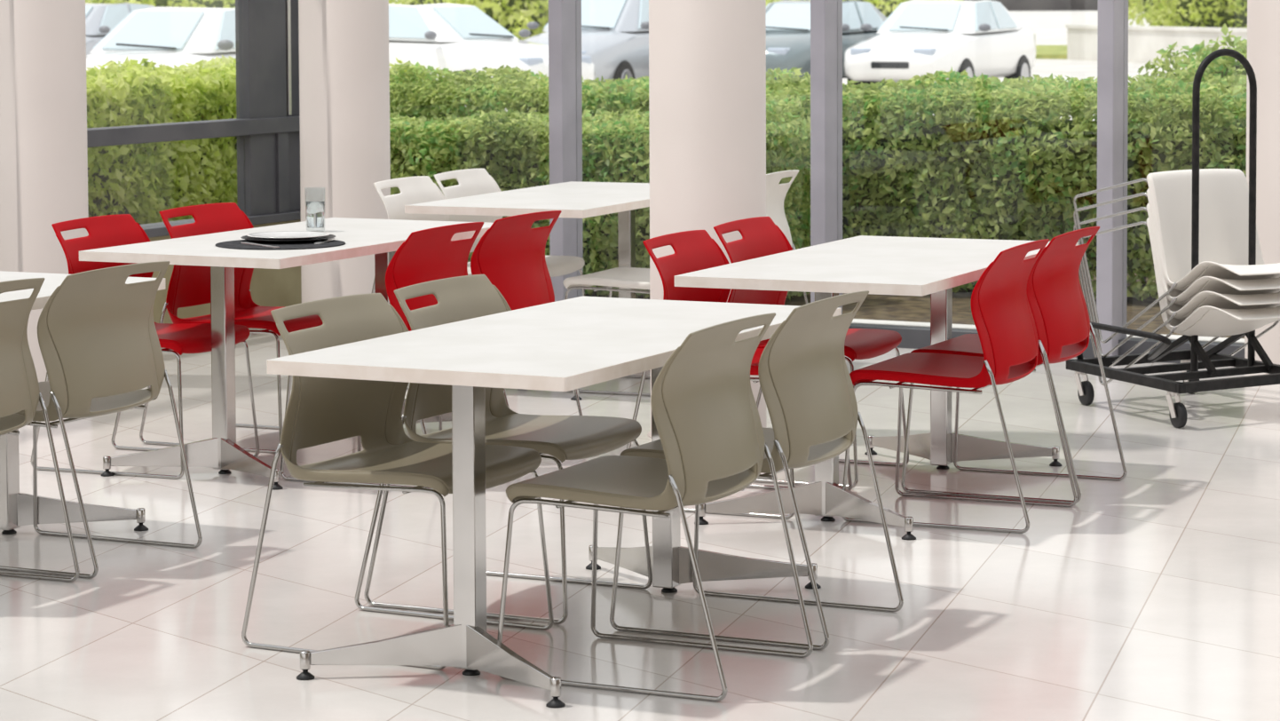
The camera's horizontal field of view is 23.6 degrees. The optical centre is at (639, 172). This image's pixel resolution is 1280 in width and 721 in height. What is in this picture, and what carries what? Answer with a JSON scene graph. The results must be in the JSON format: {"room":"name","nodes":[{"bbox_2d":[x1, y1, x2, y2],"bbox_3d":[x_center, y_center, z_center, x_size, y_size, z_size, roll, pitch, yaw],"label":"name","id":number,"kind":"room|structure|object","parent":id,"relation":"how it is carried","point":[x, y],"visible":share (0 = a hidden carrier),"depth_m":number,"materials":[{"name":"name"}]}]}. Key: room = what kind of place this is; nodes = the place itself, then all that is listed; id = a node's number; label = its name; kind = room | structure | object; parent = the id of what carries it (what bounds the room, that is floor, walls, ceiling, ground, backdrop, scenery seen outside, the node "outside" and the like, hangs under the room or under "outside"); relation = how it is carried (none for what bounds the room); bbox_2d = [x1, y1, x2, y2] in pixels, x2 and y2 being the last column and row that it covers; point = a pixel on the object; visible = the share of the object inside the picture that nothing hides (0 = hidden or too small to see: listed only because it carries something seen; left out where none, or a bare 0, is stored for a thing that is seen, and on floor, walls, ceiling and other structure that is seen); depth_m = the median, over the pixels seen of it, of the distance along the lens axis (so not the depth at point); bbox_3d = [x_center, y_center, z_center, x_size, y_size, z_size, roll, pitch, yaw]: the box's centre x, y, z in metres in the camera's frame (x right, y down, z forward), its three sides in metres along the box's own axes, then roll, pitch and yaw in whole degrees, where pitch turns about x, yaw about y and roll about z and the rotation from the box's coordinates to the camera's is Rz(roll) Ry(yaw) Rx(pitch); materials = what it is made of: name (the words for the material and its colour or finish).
{"room":"eatery","nodes":[
{"label":"eatery","id":0,"kind":"room"},
{"bbox_2d":[149,219,301,328],"bbox_3d":[-5.566,0.912,7.407,0.140,0.485,17.000,2,4,28],"label":"wall","id":1,"kind":"structure","parent":0,"point":[268,287],"depth_m":14.42,"materials":[{"name":"beige paint"}]},
{"bbox_2d":[86,115,300,147],"bbox_3d":[-5.545,0.214,7.352,0.115,0.075,17.000,2,4,28],"label":"trim","id":2,"kind":"structure","parent":1,"relation":"attached to","point":[198,130],"depth_m":13.85,"materials":[{"name":"grey metal"}]},
{"bbox_2d":[140,209,300,237],"bbox_3d":[-5.562,0.650,7.389,0.190,0.040,17.000,2,4,28],"label":"trim","id":3,"kind":"structure","parent":1,"relation":"on","point":[152,231],"depth_m":14.28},
{"bbox_2d":[235,0,286,215],"bbox_3d":[-1.792,-1.134,14.402,0.078,2.655,0.305,2,4,28],"label":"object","id":4,"kind":"structure","parent":1,"relation":"attached to","point":[260,25],"depth_m":14.37,"materials":[{"name":"grey metal"}]},
{"bbox_2d":[276,132,289,213],"bbox_3d":[-1.733,-0.004,14.554,0.093,0.380,0.085,2,4,28],"label":"trim","id":5,"kind":"structure","parent":1,"relation":"attached to","point":[282,185],"depth_m":14.52,"materials":[{"name":"grey metal"}]},
{"bbox_2d":[285,0,292,115],"bbox_3d":[-1.690,-1.373,14.536,0.040,2.195,0.023,2,4,28],"label":"trim","id":6,"kind":"structure","parent":1,"relation":"attached to","point":[288,2],"depth_m":14.57,"materials":[{"name":"grey metal"}]},
{"bbox_2d":[286,0,300,210],"bbox_3d":[-1.674,-1.149,14.653,0.070,2.655,0.250,2,4,28],"label":"trim","id":7,"kind":"structure","parent":1,"relation":"attached to","point":[294,138],"depth_m":14.65,"materials":[{"name":"grey metal"}]},
{"bbox_2d":[0,328,1279,720],"bbox_3d":[0.208,1.368,4.419,13.120,0.120,17.080,2,4,28],"label":"floor","id":8,"kind":"structure","parent":0,"point":[1154,596],"depth_m":8.05,"materials":[{"name":"stone"}]},
{"bbox_2d":[0,277,79,581],"bbox_3d":[-1.864,0.691,8.027,0.583,0.821,0.535,1,4,24],"label":"cafe chair","id":9,"kind":"object","parent":8,"relation":"on","point":[19,391],"visible":1,"depth_m":8.12,"materials":[{"name":"beige plastic"}]},
{"bbox_2d":[0,0,88,382],"bbox_3d":[-2.455,-0.807,12.373,0.434,3.300,0.434,0,3,0],"label":"column","id":10,"kind":"structure","parent":8,"relation":"on","point":[43,152],"depth_m":12.23,"materials":[{"name":"paint"}]},
{"bbox_2d":[0,270,165,534],"bbox_3d":[-2.070,0.711,8.410,0.765,0.737,1.585,1,4,25],"label":"cafe table","id":11,"kind":"object","parent":8,"relation":"on","point":[16,508],"visible":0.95,"depth_m":8.91,"materials":[{"name":"laminate"}]},
{"bbox_2d":[0,260,202,577],"bbox_3d":[-1.610,0.660,8.525,0.583,0.821,0.535,1,4,26],"label":"cafe chair","id":12,"kind":"object","parent":8,"relation":"on","point":[98,342],"visible":0.86,"depth_m":8.40,"materials":[{"name":"beige plastic"}]},
{"bbox_2d":[30,213,259,479],"bbox_3d":[-1.650,0.561,10.188,0.584,0.821,0.535,1,4,23],"label":"cafe chair","id":13,"kind":"object","parent":8,"relation":"on","point":[106,231],"visible":0.44,"depth_m":10.18,"materials":[{"name":"red plastic"}]},
{"bbox_2d":[139,202,323,452],"bbox_3d":[-1.379,0.527,10.740,0.583,0.821,0.535,1,4,25],"label":"cafe chair","id":14,"kind":"object","parent":8,"relation":"on","point":[189,285],"visible":0.56,"depth_m":10.73,"materials":[{"name":"red plastic"}]},
{"bbox_2d":[79,217,493,489],"bbox_3d":[-1.131,0.584,10.466,0.765,0.737,1.585,1,4,25],"label":"cafe table","id":15,"kind":"object","parent":8,"relation":"on","point":[382,238],"visible":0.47,"depth_m":9.97,"materials":[{"name":"laminate"}]},
{"bbox_2d":[215,238,345,249],"bbox_3d":[-1.189,0.234,10.111,0.428,0.004,0.428,0,3,0],"label":"placemat","id":16,"kind":"object","parent":15,"relation":"on","point":[231,244],"visible":0.83,"depth_m":10.05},
{"bbox_2d":[240,242,279,247],"bbox_3d":[-1.246,0.236,10.019,0.021,0.004,0.240,-3,4,-34],"label":"fork","id":17,"kind":"object","parent":16,"relation":"on","point":[250,243],"visible":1,"depth_m":10.01,"materials":[{"name":"silver metal"}]},
{"bbox_2d":[240,234,335,242],"bbox_3d":[-1.175,0.219,10.217,0.316,0.014,0.316,0,3,0],"label":"charger plate","id":18,"kind":"object","parent":16,"relation":"on","point":[246,237],"visible":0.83,"depth_m":10.13,"materials":[{"name":"black ceramic"}]},
{"bbox_2d":[246,230,329,240],"bbox_3d":[-1.175,0.212,10.217,0.274,0.016,0.274,0,3,0],"label":"dinner plate","id":19,"kind":"object","parent":18,"relation":"on","point":[280,235],"visible":1,"depth_m":10.26,"materials":[{"name":"white ceramic"}]},
{"bbox_2d":[314,237,336,244],"bbox_3d":[-1.044,0.226,10.176,0.021,0.004,0.217,0,3,11],"label":"knife","id":20,"kind":"object","parent":16,"relation":"on","point":[332,239],"visible":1,"depth_m":10.15,"materials":[{"name":"silver metal"}]},
{"bbox_2d":[304,186,325,231],"bbox_3d":[-1.133,0.127,10.664,0.072,0.152,0.072,0,3,0],"label":"water glass","id":21,"kind":"object","parent":15,"relation":"on","point":[315,209],"visible":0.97,"depth_m":10.64,"materials":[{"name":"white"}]},
{"bbox_2d":[298,0,390,302],"bbox_3d":[-1.351,-0.904,13.921,0.434,3.300,0.434,0,3,0],"label":"column","id":22,"kind":"structure","parent":8,"relation":"on","point":[344,54],"depth_m":13.79,"materials":[{"name":"paint"}]},
{"bbox_2d":[279,221,483,489],"bbox_3d":[-0.794,0.572,9.933,0.583,0.821,0.535,1,4,25],"label":"cafe chair","id":23,"kind":"object","parent":8,"relation":"on","point":[426,255],"visible":0.27,"depth_m":9.77,"materials":[{"name":"red plastic"}]},
{"bbox_2d":[241,292,553,669],"bbox_3d":[-0.586,0.722,7.407,0.583,0.821,0.535,2,4,28],"label":"cafe chair","id":24,"kind":"object","parent":8,"relation":"on","point":[320,410],"visible":0.81,"depth_m":7.43,"materials":[{"name":"beige plastic"}]},
{"bbox_2d":[371,175,471,389],"bbox_3d":[-0.775,0.433,12.270,0.583,0.821,0.535,1,4,23],"label":"cafe chair","id":25,"kind":"object","parent":8,"relation":"on","point":[420,189],"visible":0.21,"depth_m":12.33,"materials":[{"name":"white plastic"}]},
{"bbox_2d":[363,274,652,624],"bbox_3d":[-0.338,0.691,7.905,0.583,0.821,0.535,1,4,26],"label":"cafe chair","id":26,"kind":"object","parent":8,"relation":"on","point":[564,438],"visible":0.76,"depth_m":7.89,"materials":[{"name":"beige plastic"}]},
{"bbox_2d":[434,168,584,296],"bbox_3d":[-0.572,0.401,12.791,0.583,0.821,0.535,1,4,23],"label":"cafe chair","id":27,"kind":"object","parent":8,"relation":"on","point":[471,181],"visible":0.3,"depth_m":12.83,"materials":[{"name":"white plastic"}]},
{"bbox_2d":[438,210,582,430],"bbox_3d":[-0.554,0.540,10.449,0.584,0.821,0.535,1,4,25],"label":"cafe chair","id":28,"kind":"object","parent":8,"relation":"on","point":[510,253],"visible":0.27,"depth_m":10.33,"materials":[{"name":"red plastic"}]},
{"bbox_2d":[404,181,649,400],"bbox_3d":[-0.257,0.456,12.549,0.765,0.737,1.585,1,4,23],"label":"cafe table","id":29,"kind":"object","parent":8,"relation":"on","point":[574,199],"visible":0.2,"depth_m":12.25,"materials":[{"name":"laminate"}]},
{"bbox_2d":[266,296,841,708],"bbox_3d":[-0.158,0.757,7.505,0.765,0.737,1.585,1,4,26],"label":"cafe table","id":30,"kind":"object","parent":8,"relation":"on","point":[580,342],"visible":0.87,"depth_m":7.03,"materials":[{"name":"white laminate"}]},
{"bbox_2d":[548,0,583,300],"bbox_3d":[-0.347,-0.861,14.126,0.072,3.180,0.190,2,4,28],"label":"trim","id":31,"kind":"structure","parent":8,"relation":"on","point":[564,16],"depth_m":14.11,"materials":[{"name":"grey metal"}]},
{"bbox_2d":[563,267,650,395],"bbox_3d":[0.037,0.440,12.096,0.583,0.821,0.535,1,4,23],"label":"cafe chair","id":32,"kind":"object","parent":8,"relation":"on","point":[619,277],"visible":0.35,"depth_m":11.97,"materials":[{"name":"white plastic"}]},
{"bbox_2d":[497,312,813,701],"bbox_3d":[0.035,0.739,7.071,0.584,0.821,0.535,1,4,26],"label":"cafe chair","id":33,"kind":"object","parent":8,"relation":"on","point":[706,414],"visible":0.99,"depth_m":6.95,"materials":[{"name":"beige plastic"}]},
{"bbox_2d":[647,0,766,437],"bbox_3d":[0.236,-0.721,10.726,0.434,3.300,0.434,0,3,0],"label":"column","id":34,"kind":"structure","parent":8,"relation":"on","point":[707,58],"depth_m":10.58,"materials":[{"name":"paint"}]},
{"bbox_2d":[626,229,852,519],"bbox_3d":[0.292,0.599,9.398,0.584,0.821,0.535,1,4,24],"label":"cafe chair","id":35,"kind":"object","parent":8,"relation":"on","point":[694,250],"visible":0.24,"depth_m":9.44,"materials":[{"name":"red plastic"}]},
{"bbox_2d":[609,290,903,649],"bbox_3d":[0.293,0.707,7.594,0.583,0.821,0.535,1,4,26],"label":"cafe chair","id":36,"kind":"object","parent":8,"relation":"on","point":[806,384],"visible":0.69,"depth_m":7.46,"materials":[{"name":"beige plastic"}]},
{"bbox_2d":[766,169,808,304],"bbox_3d":[0.393,0.399,12.748,0.583,0.821,0.535,1,4,23],"label":"cafe chair","id":37,"kind":"object","parent":8,"relation":"on","point":[776,193],"visible":0.19,"depth_m":12.75,"materials":[{"name":"white plastic"}]},
{"bbox_2d":[713,216,908,488],"bbox_3d":[0.519,0.566,9.949,0.584,0.821,0.535,1,4,24],"label":"cafe chair","id":38,"kind":"object","parent":8,"relation":"on","point":[761,236],"visible":0.52,"depth_m":9.98,"materials":[{"name":"red plastic"}]},
{"bbox_2d":[810,0,842,314],"bbox_3d":[0.824,-0.829,13.507,0.072,3.180,0.190,2,4,28],"label":"window frame","id":39,"kind":"structure","parent":8,"relation":"on","point":[825,15],"depth_m":13.48,"materials":[{"name":"grey metal"}]},
{"bbox_2d":[674,235,1078,540],"bbox_3d":[0.774,0.632,9.531,0.765,0.737,1.585,1,4,24],"label":"cafe table","id":40,"kind":"object","parent":8,"relation":"on","point":[897,265],"visible":0.87,"depth_m":9.19,"materials":[{"name":"laminate"}]},
{"bbox_2d":[841,238,1077,533],"bbox_3d":[0.958,0.612,9.137,0.584,0.821,0.535,1,4,24],"label":"cafe chair","id":41,"kind":"object","parent":8,"relation":"on","point":[1002,315],"visible":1,"depth_m":9.01,"materials":[{"name":"red plastic"}]},
{"bbox_2d":[900,226,1127,503],"bbox_3d":[1.184,0.581,9.640,0.583,0.821,0.535,1,4,25],"label":"cafe chair","id":42,"kind":"object","parent":8,"relation":"on","point":[1056,300],"visible":0.81,"depth_m":9.52,"materials":[{"name":"red plastic"}]},
{"bbox_2d":[848,323,1244,363],"bbox_3d":[4.220,0.805,11.852,13.000,0.085,0.110,2,4,28],"label":"trim","id":43,"kind":"structure","parent":8,"relation":"on","point":[912,337],"depth_m":13.28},
{"bbox_2d":[1096,0,1128,356],"bbox_3d":[1.995,-0.797,12.888,0.072,3.180,0.190,2,4,28],"label":"window frame","id":44,"kind":"structure","parent":8,"relation":"on","point":[1112,25],"depth_m":12.87,"materials":[{"name":"grey metal"}]},
{"bbox_2d":[1066,48,1279,427],"bbox_3d":[2.040,0.212,11.368,0.650,1.346,0.884,-2,4,-23],"label":"trolley","id":45,"kind":"object","parent":8,"relation":"on","point":[1189,365],"visible":0.94,"depth_m":11.37,"materials":[{"name":"black metal"}]},
{"bbox_2d":[1078,217,1279,386],"bbox_3d":[2.123,0.483,11.525,0.535,0.666,0.923,-2,4,-32],"label":"cafe chair","id":46,"kind":"object","parent":45,"relation":"on","point":[1206,320],"visible":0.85,"depth_m":11.33,"materials":[{"name":"white plastic"}]},
{"bbox_2d":[1073,203,1279,367],"bbox_3d":[2.123,0.429,11.522,0.535,0.666,0.923,-2,4,-32],"label":"cafe chair","id":47,"kind":"object","parent":46,"relation":"on","point":[1268,300],"visible":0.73,"depth_m":11.29,"materials":[{"name":"white plastic"}]},
{"bbox_2d":[1073,189,1279,357],"bbox_3d":[2.122,0.376,11.519,0.535,0.666,0.923,-2,4,-32],"label":"cafe chair","id":48,"kind":"object","parent":47,"relation":"on","point":[1204,283],"visible":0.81,"depth_m":11.31,"materials":[{"name":"white plastic"}]},
{"bbox_2d":[1073,168,1279,343],"bbox_3d":[2.122,0.322,11.516,0.535,0.666,0.923,-2,4,-32],"label":"cafe chair","id":49,"kind":"object","parent":48,"relation":"on","point":[1223,193],"visible":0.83,"depth_m":11.47,"materials":[{"name":"white plastic"}]},
{"bbox_2d":[1244,0,1279,364],"bbox_3d":[2.707,-0.842,12.573,0.434,3.300,0.434,0,3,0],"label":"column","id":50,"kind":"structure","parent":8,"relation":"on","point":[1263,16],"depth_m":12.48,"materials":[{"name":"paint"}]},
{"label":"outside","id":51,"kind":"structure","parent":0,"visible":0},
{"bbox_2d":[439,10,1186,120],"bbox_3d":[-0.035,-7.885,164.823,520.000,0.470,510.000,0,3,0],"label":"ground","id":52,"kind":"structure","parent":51,"point":[1048,27],"depth_m":106.95,"materials":[{"name":"grey asphalt"}]},
{"bbox_2d":[85,2,154,55],"bbox_3d":[-9.087,-2.011,49.957,2.120,1.530,4.580,1,4,25],"label":"car","id":53,"kind":"object","parent":52,"relation":"on","point":[100,19],"visible":0.12,"depth_m":49.31,"materials":[{"name":"grey paint"}]},
{"bbox_2d":[98,25,110,32],"bbox_3d":[-8.554,-2.292,48.830,0.200,0.120,0.140,1,4,25],"label":"mirror","id":54,"kind":"object","parent":53,"relation":"attached to","point":[104,28],"depth_m":48.78,"materials":[{"name":"grey mirror"}]},
{"bbox_2d":[85,0,235,7],"bbox_3d":[-9.770,-3.403,65.871,6.160,2.587,6.401,0,3,0],"label":"shrub","id":55,"kind":"object","parent":52,"relation":"on","point":[204,3],"visible":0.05,"depth_m":63.78,"materials":[{"name":"green plant"}]},
{"bbox_2d":[86,7,236,71],"bbox_3d":[-5.182,-1.136,34.984,2.120,1.530,4.580,1,4,23],"label":"car","id":56,"kind":"object","parent":52,"relation":"on","point":[178,36],"visible":0.11,"depth_m":34.22,"materials":[{"name":"white paint"}]},
{"bbox_2d":[217,39,233,50],"bbox_3d":[-4.594,-1.419,33.885,0.200,0.120,0.140,1,4,23],"label":"mirror","id":57,"kind":"object","parent":56,"relation":"attached to","point":[223,44],"depth_m":33.83,"materials":[{"name":"grey mirror"}]},
{"bbox_2d":[388,0,446,5],"bbox_3d":[-4.343,-4.448,77.850,4.617,3.226,4.587,0,3,0],"label":"shrub","id":58,"kind":"object","parent":52,"relation":"on","point":[402,2],"visible":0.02,"depth_m":76.60,"materials":[{"name":"green plant"}]},
{"bbox_2d":[388,3,595,106],"bbox_3d":[-2.792,-1.563,41.974,4.580,1.530,2.120,2,4,38],"label":"car","id":59,"kind":"object","parent":52,"relation":"on","point":[452,36],"visible":0.3,"depth_m":41.05,"materials":[{"name":"white paint"}]},
{"bbox_2d":[424,31,436,39],"bbox_3d":[-2.788,-1.835,40.725,0.140,0.120,0.200,2,4,38],"label":"mirror","id":60,"kind":"object","parent":59,"relation":"attached to","point":[430,35],"depth_m":40.67,"materials":[{"name":"grey mirror"}]},
{"bbox_2d":[518,29,530,37],"bbox_3d":[-1.593,-1.929,42.226,0.140,0.120,0.200,2,4,38],"label":"mirror","id":61,"kind":"object","parent":59,"relation":"attached to","point":[524,33],"depth_m":42.17,"materials":[{"name":"grey mirror"}]},
{"bbox_2d":[442,0,548,39],"bbox_3d":[-2.158,-3.330,59.871,3.687,3.164,3.756,0,3,0],"label":"shrub","id":62,"kind":"object","parent":52,"relation":"on","point":[514,16],"visible":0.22,"depth_m":58.59,"materials":[{"name":"green plant"}]},
{"bbox_2d":[522,0,648,82],"bbox_3d":[-0.436,-1.931,46.959,2.120,1.650,4.580,1,4,25],"label":"car","id":63,"kind":"object","parent":52,"relation":"on","point":[615,33],"visible":0.31,"depth_m":45.82,"materials":[{"name":"grey paint"}]},
{"bbox_2d":[526,21,538,29],"bbox_3d":[-1.635,-2.253,46.658,0.200,0.120,0.140,1,4,25],"label":"mirror","id":64,"kind":"object","parent":63,"relation":"attached to","point":[533,25],"depth_m":46.61,"materials":[{"name":"grey mirror"}]},
{"bbox_2d":[640,21,648,29],"bbox_3d":[0.097,-2.212,45.832,0.200,0.120,0.140,1,4,25],"label":"mirror","id":65,"kind":"object","parent":63,"relation":"attached to","point":[644,25],"depth_m":45.78,"materials":[{"name":"grey mirror"}]},
{"bbox_2d":[766,0,897,84],"bbox_3d":[2.671,-1.968,48.361,2.120,1.530,4.580,2,4,28],"label":"car","id":66,"kind":"object","parent":52,"relation":"on","point":[787,21],"visible":0.21,"depth_m":47.60,"materials":[{"name":"grey paint"}]},
{"bbox_2d":[842,23,849,31],"bbox_3d":[3.148,-2.247,47.208,0.200,0.120,0.140,2,4,28],"label":"mirror","id":67,"kind":"object","parent":66,"relation":"attached to","point":[845,27],"depth_m":47.15,"materials":[{"name":"grey mirror"}]},
{"bbox_2d":[860,23,872,31],"bbox_3d":[3.491,-2.246,47.161,0.200,0.120,0.140,1,4,25],"label":"mirror","id":68,"kind":"object","parent":66,"relation":"attached to","point":[865,27],"depth_m":47.11,"materials":[{"name":"grey mirror"}]},
{"bbox_2d":[766,0,963,17],"bbox_3d":[5.174,-3.989,74.888,5.450,2.684,5.605,0,3,0],"label":"shrub","id":69,"kind":"object","parent":52,"relation":"on","point":[887,7],"visible":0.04,"depth_m":72.97,"materials":[{"name":"green plant"}]},
{"bbox_2d":[584,269,1244,338],"bbox_3d":[6.728,0.820,13.386,28.000,0.110,4.940,2,4,28],"label":"planting bed","id":70,"kind":"object","parent":52,"relation":"on","point":[881,307],"depth_m":15.24,"materials":[{"name":"soil"}]},
{"bbox_2d":[389,96,810,299],"bbox_3d":[-0.388,0.126,16.047,2.884,1.087,0.938,1,4,26],"label":"hedge","id":71,"kind":"object","parent":70,"relation":"on","point":[513,148],"visible":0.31,"depth_m":15.74,"materials":[{"name":"green plant"}]},
{"bbox_2d":[389,60,1246,301],"bbox_3d":[3.269,0.064,15.478,11.325,1.246,1.390,2,4,28],"label":"hedge","id":72,"kind":"object","parent":70,"relation":"on","point":[995,159],"visible":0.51,"depth_m":15.76,"materials":[{"name":"green plant"}]},
{"bbox_2d":[1128,23,1247,126],"bbox_3d":[3.471,-0.093,17.615,1.552,1.550,1.603,0,3,6],"label":"shrub","id":73,"kind":"object","parent":70,"relation":"on","point":[1225,66],"visible":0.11,"depth_m":17.41,"materials":[{"name":"green plant"}]},
{"bbox_2d":[843,0,1035,85],"bbox_3d":[4.690,-1.923,47.462,2.120,1.530,4.580,1,4,25],"label":"car","id":74,"kind":"object","parent":52,"relation":"on","point":[920,37],"visible":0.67,"depth_m":46.51,"materials":[{"name":"white paint"}]},
{"bbox_2d":[870,62,908,68],"bbox_3d":[3.735,-1.605,45.474,0.600,0.100,0.140,1,4,25],"label":"grille","id":75,"kind":"object","parent":74,"relation":"attached to","point":[873,65],"depth_m":45.41,"materials":[{"name":"grey plastic"}]},
{"bbox_2d":[978,23,990,31],"bbox_3d":[5.223,-2.204,46.335,0.200,0.120,0.140,1,4,25],"label":"mirror","id":76,"kind":"object","parent":74,"relation":"attached to","point":[984,27],"depth_m":46.29,"materials":[{"name":"grey mirror"}]},
{"bbox_2d":[851,318,1244,343],"bbox_3d":[5.836,0.899,11.704,28.000,0.160,0.150,2,4,28],"label":"kerb","id":77,"kind":"object","parent":52,"relation":"on","point":[855,320],"depth_m":14.04,"materials":[{"name":"concrete"}]},
{"bbox_2d":[1035,45,1066,59],"bbox_3d":[41.667,-2.370,64.344,138.177,0.110,80.801,0,3,0],"label":"lawn","id":78,"kind":"structure","parent":52,"relation":"on","point":[1042,51],"depth_m":77.33,"materials":[{"name":"green plant"}]},
{"bbox_2d":[1142,0,1247,28],"bbox_3d":[15.519,-4.657,79.853,4.901,3.268,4.999,0,3,0],"label":"shrub","id":79,"kind":"object","parent":78,"relation":"on","point":[1198,13],"visible":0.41,"depth_m":78.57,"materials":[{"name":"green plant"}]},
{"bbox_2d":[963,0,1137,10],"bbox_3d":[34.179,-16.348,245.471,17.176,6.530,12.800,0,3,0],"label":"building","id":80,"kind":"structure","parent":52,"relation":"on","point":[1008,4],"depth_m":239.66,"materials":[{"name":"concrete"}]},
{"bbox_2d":[1065,24,1247,64],"bbox_3d":[12.528,-2.764,66.957,0.360,0.840,14.603,-1,4,-16],"label":"wall","id":81,"kind":"structure","parent":52,"relation":"on","point":[1143,41],"depth_m":69.64,"materials":[{"name":"concrete"}]},
{"bbox_2d":[1128,0,1189,26],"bbox_3d":[16.044,-5.310,88.866,4.549,3.470,4.716,0,3,0],"label":"shrub","id":82,"kind":"object","parent":52,"relation":"on","point":[1141,4],"visible":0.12,"depth_m":88.25,"materials":[{"name":"green plant"}]},
{"bbox_3d":[-8.445,1.183,8.417,13.613,0.110,18.693,0,3,0],"label":"planting bed","id":83,"kind":"object","parent":52,"relation":"on","visible":0},
{"bbox_2d":[86,55,419,224],"bbox_3d":[-4.272,0.089,15.290,1.370,1.284,10.425,2,4,28],"label":"hedge","id":84,"kind":"object","parent":83,"relation":"on","point":[143,180],"visible":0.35,"depth_m":17.18,"materials":[{"name":"green plant"}]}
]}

